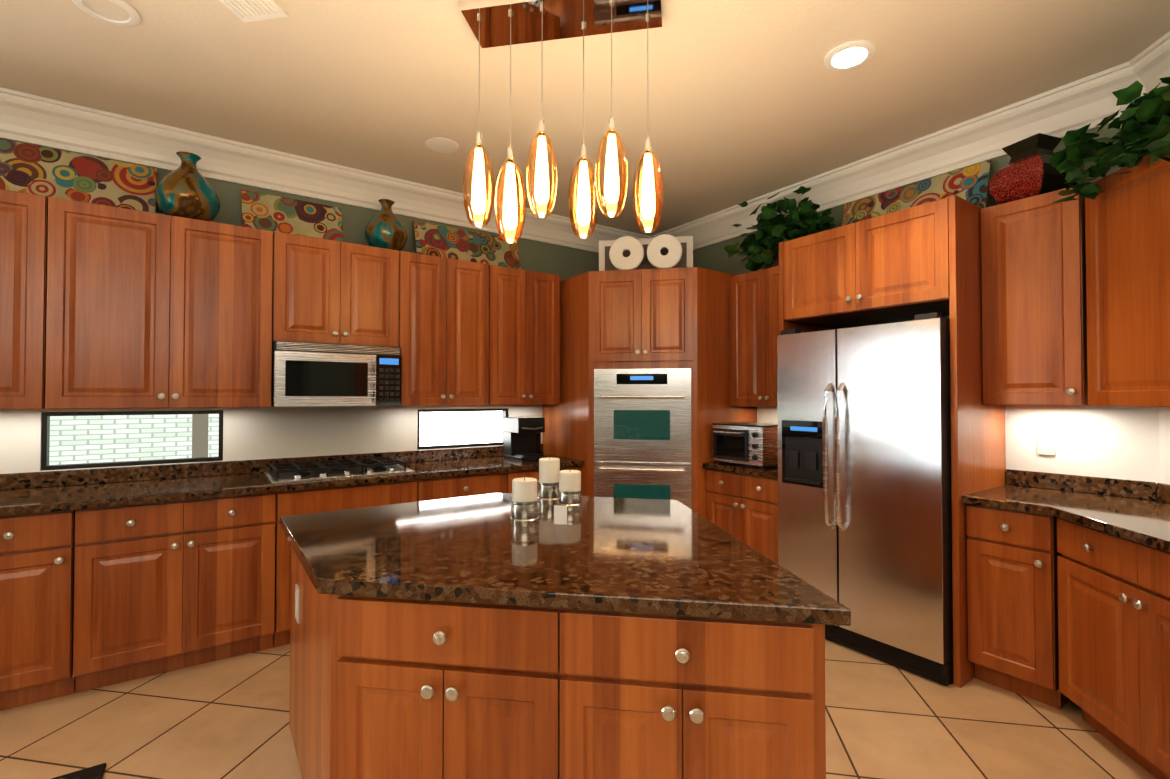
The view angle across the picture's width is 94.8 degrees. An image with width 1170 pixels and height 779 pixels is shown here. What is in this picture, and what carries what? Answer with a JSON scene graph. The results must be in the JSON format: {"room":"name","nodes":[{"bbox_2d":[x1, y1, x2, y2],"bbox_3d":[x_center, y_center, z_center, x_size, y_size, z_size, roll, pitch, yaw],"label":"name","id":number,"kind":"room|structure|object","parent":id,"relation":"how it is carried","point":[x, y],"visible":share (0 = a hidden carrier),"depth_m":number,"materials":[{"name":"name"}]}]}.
{"room":"kitchen","nodes":[
{"label":"kitchen","id":0,"kind":"room"},
{"bbox_2d":[0,141,598,473],"bbox_3d":[-2.451,-0.030,3.201,7.740,2.930,0.120,1,-1,-35],"label":"wall","id":1,"kind":"structure","parent":0,"point":[252,433],"depth_m":3.58,"materials":[{"name":"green paint"}]},
{"bbox_2d":[0,189,51,409],"bbox_3d":[-3.107,-0.426,2.471,0.960,1.040,0.326,1,-1,-35],"label":"upper cabinet","id":2,"kind":"object","parent":1,"relation":"attached to","point":[23,216],"depth_m":2.57,"materials":[{"name":"brown wood"}]},
{"bbox_2d":[0,138,156,212],"bbox_3d":[-2.857,-1.109,2.770,1.020,0.330,0.125,1,-1,-35],"label":"canvas art","id":3,"kind":"object","parent":2,"relation":"on","point":[41,170],"visible":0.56,"depth_m":2.86,"materials":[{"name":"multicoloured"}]},
{"bbox_2d":[41,410,222,470],"bbox_3d":[-2.568,0.279,3.102,0.798,0.308,0.060,1,-1,-35],"label":"window","id":4,"kind":"structure","parent":1,"relation":"in","point":[45,442],"depth_m":3.03,"materials":[{"name":"brown metal"}]},
{"bbox_2d":[48,197,275,408],"bbox_3d":[-2.321,-0.418,3.021,0.959,1.040,0.326,1,-1,-35],"label":"upper cabinet","id":5,"kind":"object","parent":1,"relation":"attached to","point":[105,307],"depth_m":2.86,"materials":[{"name":"brown wood"}]},
{"bbox_2d":[154,151,219,221],"bbox_3d":[-2.250,-1.132,3.054,0.302,0.386,0.302,1,-1,-35],"label":"vase","id":6,"kind":"object","parent":5,"relation":"on","point":[185,189],"visible":0.9,"depth_m":2.96,"materials":[{"name":"teal ceramic"}]},
{"bbox_2d":[241,190,342,241],"bbox_3d":[-1.869,-1.083,3.460,0.570,0.300,0.125,1,-1,-35],"label":"canvas art","id":7,"kind":"object","parent":5,"relation":"on","point":[263,211],"visible":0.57,"depth_m":3.44,"materials":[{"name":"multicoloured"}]},
{"bbox_2d":[0,87,651,252],"bbox_3d":[-2.378,-1.389,3.118,7.496,0.210,0.130,1,-1,-35],"label":"crown molding","id":8,"kind":"structure","parent":1,"relation":"attached to","point":[70,127],"depth_m":3.31,"materials":[{"name":"white wood"}]},
{"bbox_2d":[276,232,403,346],"bbox_3d":[-1.627,-0.605,3.509,0.726,0.650,0.326,1,-1,-35],"label":"upper cabinet","id":9,"kind":"object","parent":1,"relation":"attached to","point":[328,291],"depth_m":3.37,"materials":[{"name":"brown wood"}]},
{"bbox_2d":[271,341,401,406],"bbox_3d":[-1.593,-0.085,3.450,0.722,0.384,0.446,1,-1,-35],"label":"microwave","id":10,"kind":"object","parent":9,"relation":"attached to","point":[305,374],"visible":0.98,"depth_m":3.28,"materials":[{"name":"grey metal"}]},
{"bbox_2d":[365,199,407,250],"bbox_3d":[-1.357,-1.107,3.678,0.277,0.354,0.277,1,-1,-35],"label":"vase","id":11,"kind":"object","parent":9,"relation":"on","point":[385,228],"visible":0.79,"depth_m":3.59,"materials":[{"name":"teal ceramic"}]},
{"bbox_2d":[400,251,491,405],"bbox_3d":[-1.062,-0.404,3.901,0.647,1.040,0.326,1,-1,-35],"label":"upper cabinet","id":12,"kind":"object","parent":1,"relation":"attached to","point":[446,339],"depth_m":3.77,"materials":[{"name":"brown wood"}]},
{"bbox_2d":[412,220,520,268],"bbox_3d":[-0.890,-1.077,4.145,0.840,0.310,0.125,1,-1,-35],"label":"canvas art","id":13,"kind":"object","parent":12,"relation":"on","point":[449,242],"visible":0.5,"depth_m":4.11,"materials":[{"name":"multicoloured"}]},
{"bbox_2d":[417,408,507,449],"bbox_3d":[-0.957,0.301,4.228,0.748,0.298,0.060,1,-1,-35],"label":"window","id":14,"kind":"structure","parent":1,"relation":"in","point":[504,414],"depth_m":4.18,"materials":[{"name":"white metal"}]},
{"bbox_2d":[492,265,559,404],"bbox_3d":[-0.544,-0.398,4.263,0.616,1.040,0.326,1,-1,-35],"label":"upper cabinet","id":15,"kind":"object","parent":1,"relation":"attached to","point":[525,303],"depth_m":4.12,"materials":[{"name":"brown wood"}]},
{"bbox_2d":[0,639,1156,778],"bbox_3d":[-0.267,1.417,0.056,7.900,0.060,7.900,1,-1,-35],"label":"floor","id":16,"kind":"structure","parent":0,"point":[227,718],"depth_m":2.24,"materials":[{"name":"beige tile"}]},
{"bbox_2d":[0,510,75,709],"bbox_3d":[-2.677,0.988,2.585,0.403,0.876,0.596,1,-1,-35],"label":"base cabinet","id":17,"kind":"object","parent":16,"relation":"on","point":[38,550],"depth_m":2.40,"materials":[{"name":"brown wood"}]},
{"bbox_2d":[51,763,105,778],"bbox_3d":[-2.178,1.398,1.192,1.570,0.012,0.950,1,-1,-35],"label":"rug","id":18,"kind":"object","parent":16,"relation":"on","point":[95,772],"visible":0.95,"depth_m":1.96,"materials":[{"name":"black fabric"}]},
{"bbox_2d":[76,492,279,692],"bbox_3d":[-2.179,0.994,2.933,0.810,0.876,0.596,1,-1,-35],"label":"base cabinet","id":19,"kind":"object","parent":16,"relation":"on","point":[92,598],"depth_m":2.67,"materials":[{"name":"brown wood"}]},
{"bbox_2d":[0,444,583,515],"bbox_3d":[-2.015,0.495,3.034,4.471,0.121,0.631,1,-1,-35],"label":"countertop","id":20,"kind":"structure","parent":19,"relation":"on","point":[39,492],"depth_m":2.99,"materials":[{"name":"brown stone"}]},
{"bbox_2d":[264,457,414,483],"bbox_3d":[-1.530,0.492,3.361,0.780,0.060,0.510,1,-1,-35],"label":"gas cooktop","id":21,"kind":"object","parent":20,"relation":"in","point":[296,473],"visible":1,"depth_m":3.27,"materials":[{"name":"silver metal"}]},
{"bbox_2d":[503,417,546,460],"bbox_3d":[-0.446,0.375,4.173,0.274,0.320,0.305,1,-1,-35],"label":"coffee maker","id":22,"kind":"object","parent":20,"relation":"on","point":[522,438],"visible":0.96,"depth_m":4.13,"materials":[{"name":"black plastic"}]},
{"bbox_2d":[280,480,419,645],"bbox_3d":[-1.532,1.001,3.386,0.770,0.876,0.596,1,-1,-35],"label":"base cabinet","id":23,"kind":"object","parent":16,"relation":"on","point":[298,502],"depth_m":3.06,"materials":[{"name":"brown wood"}]},
{"bbox_2d":[420,472,511,500],"bbox_3d":[-0.962,1.007,3.784,0.620,0.876,0.596,1,-1,-35],"label":"base cabinet","id":24,"kind":"object","parent":16,"relation":"on","point":[458,486],"depth_m":3.54,"materials":[{"name":"brown wood"}]},
{"bbox_2d":[512,466,581,493],"bbox_3d":[-0.451,1.012,4.142,0.629,0.876,0.596,1,-1,-35],"label":"base cabinet","id":25,"kind":"object","parent":16,"relation":"on","point":[527,473],"depth_m":3.85,"materials":[{"name":"brown wood"}]},
{"bbox_2d":[289,549,825,778],"bbox_3d":[-0.075,0.976,1.835,1.469,0.877,1.707,1,-1,-35],"label":"kitchen island","id":26,"kind":"object","parent":16,"relation":"on","point":[770,723],"depth_m":1.28,"materials":[{"name":"brown wood"}]},
{"bbox_2d":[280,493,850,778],"bbox_3d":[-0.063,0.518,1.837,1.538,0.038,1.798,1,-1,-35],"label":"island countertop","id":27,"kind":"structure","parent":26,"relation":"on","point":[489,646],"depth_m":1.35,"materials":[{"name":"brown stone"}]},
{"bbox_2d":[510,477,538,523],"bbox_3d":[-0.231,0.420,2.062,0.108,0.164,0.108,1,-1,-35],"label":"candle","id":28,"kind":"object","parent":27,"relation":"on","point":[524,500],"visible":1,"depth_m":2.02,"materials":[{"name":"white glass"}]},
{"bbox_2d":[538,457,559,501],"bbox_3d":[-0.164,0.410,2.481,0.108,0.196,0.108,1,-1,-35],"label":"candle","id":29,"kind":"object","parent":27,"relation":"on","point":[548,481],"visible":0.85,"depth_m":2.44,"materials":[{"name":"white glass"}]},
{"bbox_2d":[554,505,566,524],"bbox_3d":[-0.091,0.466,2.000,0.050,0.070,0.002,0,-1,10],"label":"card","id":30,"kind":"object","parent":27,"relation":"on","point":[560,514],"visible":1,"depth_m":2.00,"materials":[{"name":"white paper"}]},
{"bbox_2d":[558,470,581,507],"bbox_3d":[-0.065,0.428,2.348,0.108,0.156,0.108,1,-1,-35],"label":"candle","id":31,"kind":"object","parent":27,"relation":"on","point":[569,493],"visible":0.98,"depth_m":2.31,"materials":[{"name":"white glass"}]},
{"bbox_2d":[543,267,756,517],"bbox_3d":[0.503,0.287,4.424,1.245,2.335,1.245,1,-1,-35],"label":"tall cabinet","id":32,"kind":"object","parent":16,"relation":"on","point":[645,401],"visible":0.69,"depth_m":3.95,"materials":[{"name":"brown wood"}]},
{"bbox_2d":[609,236,643,269],"bbox_3d":[0.322,-1.037,4.167,0.270,0.300,0.060,0,-1,10],"label":"ring sculpture","id":33,"kind":"object","parent":32,"relation":"on","point":[619,247],"visible":0.88,"depth_m":4.15,"materials":[{"name":"white plastic"}]},
{"bbox_2d":[599,236,692,270],"bbox_3d":[0.490,-1.054,4.372,0.759,0.340,0.037,0,-1,10],"label":"sculpture","id":34,"kind":"object","parent":32,"relation":"on","point":[606,264],"visible":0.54,"depth_m":4.35,"materials":[{"name":"white"}]},
{"bbox_2d":[647,234,681,268],"bbox_3d":[0.608,-1.038,4.116,0.270,0.300,0.060,0,-1,10],"label":"ring sculpture","id":35,"kind":"object","parent":32,"relation":"on","point":[656,257],"visible":0.9,"depth_m":4.10,"materials":[{"name":"white plastic"}]},
{"bbox_2d":[706,469,777,563],"bbox_3d":[1.294,1.008,3.821,0.626,0.875,0.632,1,-1,-35],"label":"base cabinet","id":36,"kind":"object","parent":16,"relation":"on","point":[742,507],"visible":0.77,"depth_m":3.62,"materials":[{"name":"brown wood"}]},
{"bbox_2d":[703,461,777,478],"bbox_3d":[1.292,0.507,3.827,0.631,0.121,0.632,1,-1,-35],"label":"countertop","id":37,"kind":"structure","parent":36,"relation":"on","point":[769,471],"depth_m":3.65,"materials":[{"name":"brown stone"}]},
{"bbox_2d":[712,422,777,467],"bbox_3d":[1.178,0.387,3.829,0.393,0.285,0.436,1,-1,-35],"label":"toaster oven","id":38,"kind":"object","parent":37,"relation":"on","point":[751,443],"visible":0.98,"depth_m":3.67,"materials":[{"name":"silver metal"}]},
{"bbox_2d":[777,312,952,685],"bbox_3d":[1.691,0.534,3.114,0.742,1.800,0.909,1,-1,-35],"label":"fridge","id":39,"kind":"object","parent":16,"relation":"on","point":[864,485],"visible":0.88,"depth_m":2.83,"materials":[{"name":"grey metal"}]},
{"bbox_2d":[779,195,1005,687],"bbox_3d":[1.751,0.250,3.161,0.646,2.370,0.985,1,-1,-35],"label":"cabinet","id":40,"kind":"object","parent":16,"relation":"on","point":[910,263],"visible":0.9,"depth_m":2.77,"materials":[{"name":"brown wood"}]},
{"bbox_2d":[842,160,992,225],"bbox_3d":[1.980,-1.100,3.296,0.125,0.330,0.830,1,-1,-35],"label":"canvas art","id":41,"kind":"object","parent":40,"relation":"on","point":[970,184],"visible":0.43,"depth_m":3.20,"materials":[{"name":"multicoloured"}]},
{"bbox_2d":[966,504,1069,708],"bbox_3d":[2.158,0.989,2.629,0.576,0.875,0.326,1,-1,-35],"label":"base cabinet","id":42,"kind":"object","parent":16,"relation":"on","point":[1012,597],"visible":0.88,"depth_m":2.47,"materials":[{"name":"brown wood"}]},
{"bbox_2d":[1057,518,1169,742],"bbox_3d":[2.260,0.977,1.877,0.968,0.876,0.968,1,-1,-35],"label":"base cabinet","id":43,"kind":"object","parent":16,"relation":"on","point":[1095,568],"depth_m":2.13,"materials":[{"name":"brown wood"}]},
{"bbox_2d":[962,469,1169,552],"bbox_3d":[2.021,0.469,1.367,0.821,0.121,3.183,0,-1,10],"label":"countertop","id":44,"kind":"structure","parent":43,"relation":"on","point":[1135,511],"depth_m":2.44,"materials":[{"name":"brown stone"}]},
{"bbox_2d":[1109,602,1169,778],"bbox_3d":[1.955,1.063,1.716,0.309,0.700,0.309,1,-1,-35],"label":"base cabinet","id":45,"kind":"object","parent":16,"relation":"on","point":[1114,632],"depth_m":1.92,"materials":[{"name":"brown wood"}]},
{"bbox_2d":[0,0,1169,235],"bbox_3d":[-0.267,-1.583,0.103,7.900,0.080,7.900,1,-1,-35],"label":"ceiling","id":46,"kind":"structure","parent":0,"point":[734,102],"depth_m":2.60,"materials":[{"name":"beige paint"}]},
{"bbox_2d":[72,0,140,26],"bbox_3d":[-1.891,-1.505,2.127,0.210,0.011,0.210,1,-1,-35],"label":"recessed light","id":47,"kind":"object","parent":46,"relation":"in","point":[124,13],"visible":1,"depth_m":2.14,"materials":[{"name":"white"}]},
{"bbox_2d":[219,0,287,22],"bbox_3d":[-1.327,-1.504,1.984,0.200,0.017,0.400,0,-1,10],"label":"ceiling vent","id":48,"kind":"object","parent":46,"relation":"in","point":[244,11],"visible":0.96,"depth_m":2.12,"materials":[{"name":"white"}]},
{"bbox_2d":[425,137,458,152],"bbox_3d":[-0.874,-1.490,3.290,0.200,0.006,0.200,1,-1,-35],"label":"ceiling speaker","id":49,"kind":"object","parent":46,"relation":"attached to","point":[441,145],"visible":1,"depth_m":3.28,"materials":[{"name":"white plastic"}]},
{"bbox_2d":[461,0,663,242],"bbox_3d":[-0.086,-1.046,2.133,0.787,0.929,0.253,0,-1,9],"label":"pendant light","id":50,"kind":"object","parent":46,"relation":"hanging from","point":[493,23],"visible":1,"depth_m":2.09,"materials":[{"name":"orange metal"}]},
{"bbox_2d":[824,40,875,70],"bbox_3d":[1.193,-1.500,2.428,0.210,0.011,0.210,1,-1,-35],"label":"recessed light","id":51,"kind":"object","parent":46,"relation":"in","point":[853,54],"visible":1,"depth_m":2.42,"materials":[{"name":"white"}]},
{"bbox_2d":[693,124,1159,493],"bbox_3d":[1.709,-0.019,3.901,0.120,2.930,3.500,1,-1,-35],"label":"wall","id":52,"kind":"structure","parent":0,"point":[1117,442],"depth_m":2.71,"materials":[{"name":"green paint"}]},
{"bbox_2d":[730,266,778,406],"bbox_3d":[1.405,-0.369,3.920,0.356,0.990,0.632,1,-1,-35],"label":"upper cabinet","id":53,"kind":"object","parent":52,"relation":"attached to","point":[754,314],"visible":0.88,"depth_m":3.91,"materials":[{"name":"brown wood"}]},
{"bbox_2d":[723,186,837,270],"bbox_3d":[1.356,-1.149,3.812,0.530,0.564,0.718,1,-1,-35],"label":"plant","id":54,"kind":"object","parent":53,"relation":"on","point":[761,247],"visible":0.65,"depth_m":3.77,"materials":[{"name":"green plant"}]},
{"bbox_2d":[652,31,1169,249],"bbox_3d":[1.413,-1.403,2.252,2.276,0.210,5.600,1,-1,-35],"label":"crown molding","id":55,"kind":"structure","parent":52,"relation":"attached to","point":[1075,105],"depth_m":3.07,"materials":[{"name":"white wood"}]},
{"bbox_2d":[981,188,1088,405],"bbox_3d":[2.265,-0.428,2.689,0.356,1.010,0.386,1,-1,-35],"label":"upper cabinet","id":56,"kind":"object","parent":52,"relation":"attached to","point":[1034,309],"visible":0.9,"depth_m":2.58,"materials":[{"name":"brown wood"}]},
{"bbox_2d":[989,133,1068,203],"bbox_3d":[2.249,-1.087,2.709,0.252,0.305,0.252,0,-1,-19],"label":"jar","id":57,"kind":"object","parent":56,"relation":"on","point":[1028,170],"visible":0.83,"depth_m":2.65,"materials":[{"name":"red ceramic"}]},
{"bbox_2d":[1037,431,1054,454],"bbox_3d":[2.396,0.279,2.797,0.008,0.120,0.070,1,-1,-35],"label":"outlet","id":58,"kind":"object","parent":52,"relation":"attached to","point":[1046,443],"visible":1,"depth_m":2.79,"materials":[{"name":"grey plastic"}]},
{"bbox_2d":[1159,407,1169,483],"bbox_3d":[2.410,-0.066,0.862,0.120,2.930,3.353,0,-1,10],"label":"wall","id":59,"kind":"structure","parent":0,"point":[1164,437],"depth_m":2.44,"materials":[{"name":"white paint"}]},
{"bbox_2d":[1085,154,1169,406],"bbox_3d":[2.355,-0.433,1.859,1.022,0.996,1.022,1,-1,-35],"label":"upper cabinet","id":60,"kind":"object","parent":59,"relation":"attached to","point":[1127,225],"visible":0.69,"depth_m":1.76,"materials":[{"name":"brown wood"}]},
{"bbox_2d":[1050,77,1169,202],"bbox_3d":[2.152,-1.039,1.683,0.613,0.516,1.566,0,-1,11],"label":"plant","id":61,"kind":"object","parent":60,"relation":"on","point":[1144,120],"visible":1,"depth_m":2.13,"materials":[{"name":"green plant"}]},
{"label":"outside","id":62,"kind":"structure","parent":0,"visible":0},
{"bbox_2d":[49,414,218,464],"bbox_3d":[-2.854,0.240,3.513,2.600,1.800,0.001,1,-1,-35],"label":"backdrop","id":63,"kind":"structure","parent":62,"point":[94,439],"depth_m":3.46,"materials":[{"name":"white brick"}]},
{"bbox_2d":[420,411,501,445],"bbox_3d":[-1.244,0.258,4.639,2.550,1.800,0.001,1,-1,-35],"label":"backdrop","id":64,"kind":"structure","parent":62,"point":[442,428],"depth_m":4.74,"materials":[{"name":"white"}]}
]}

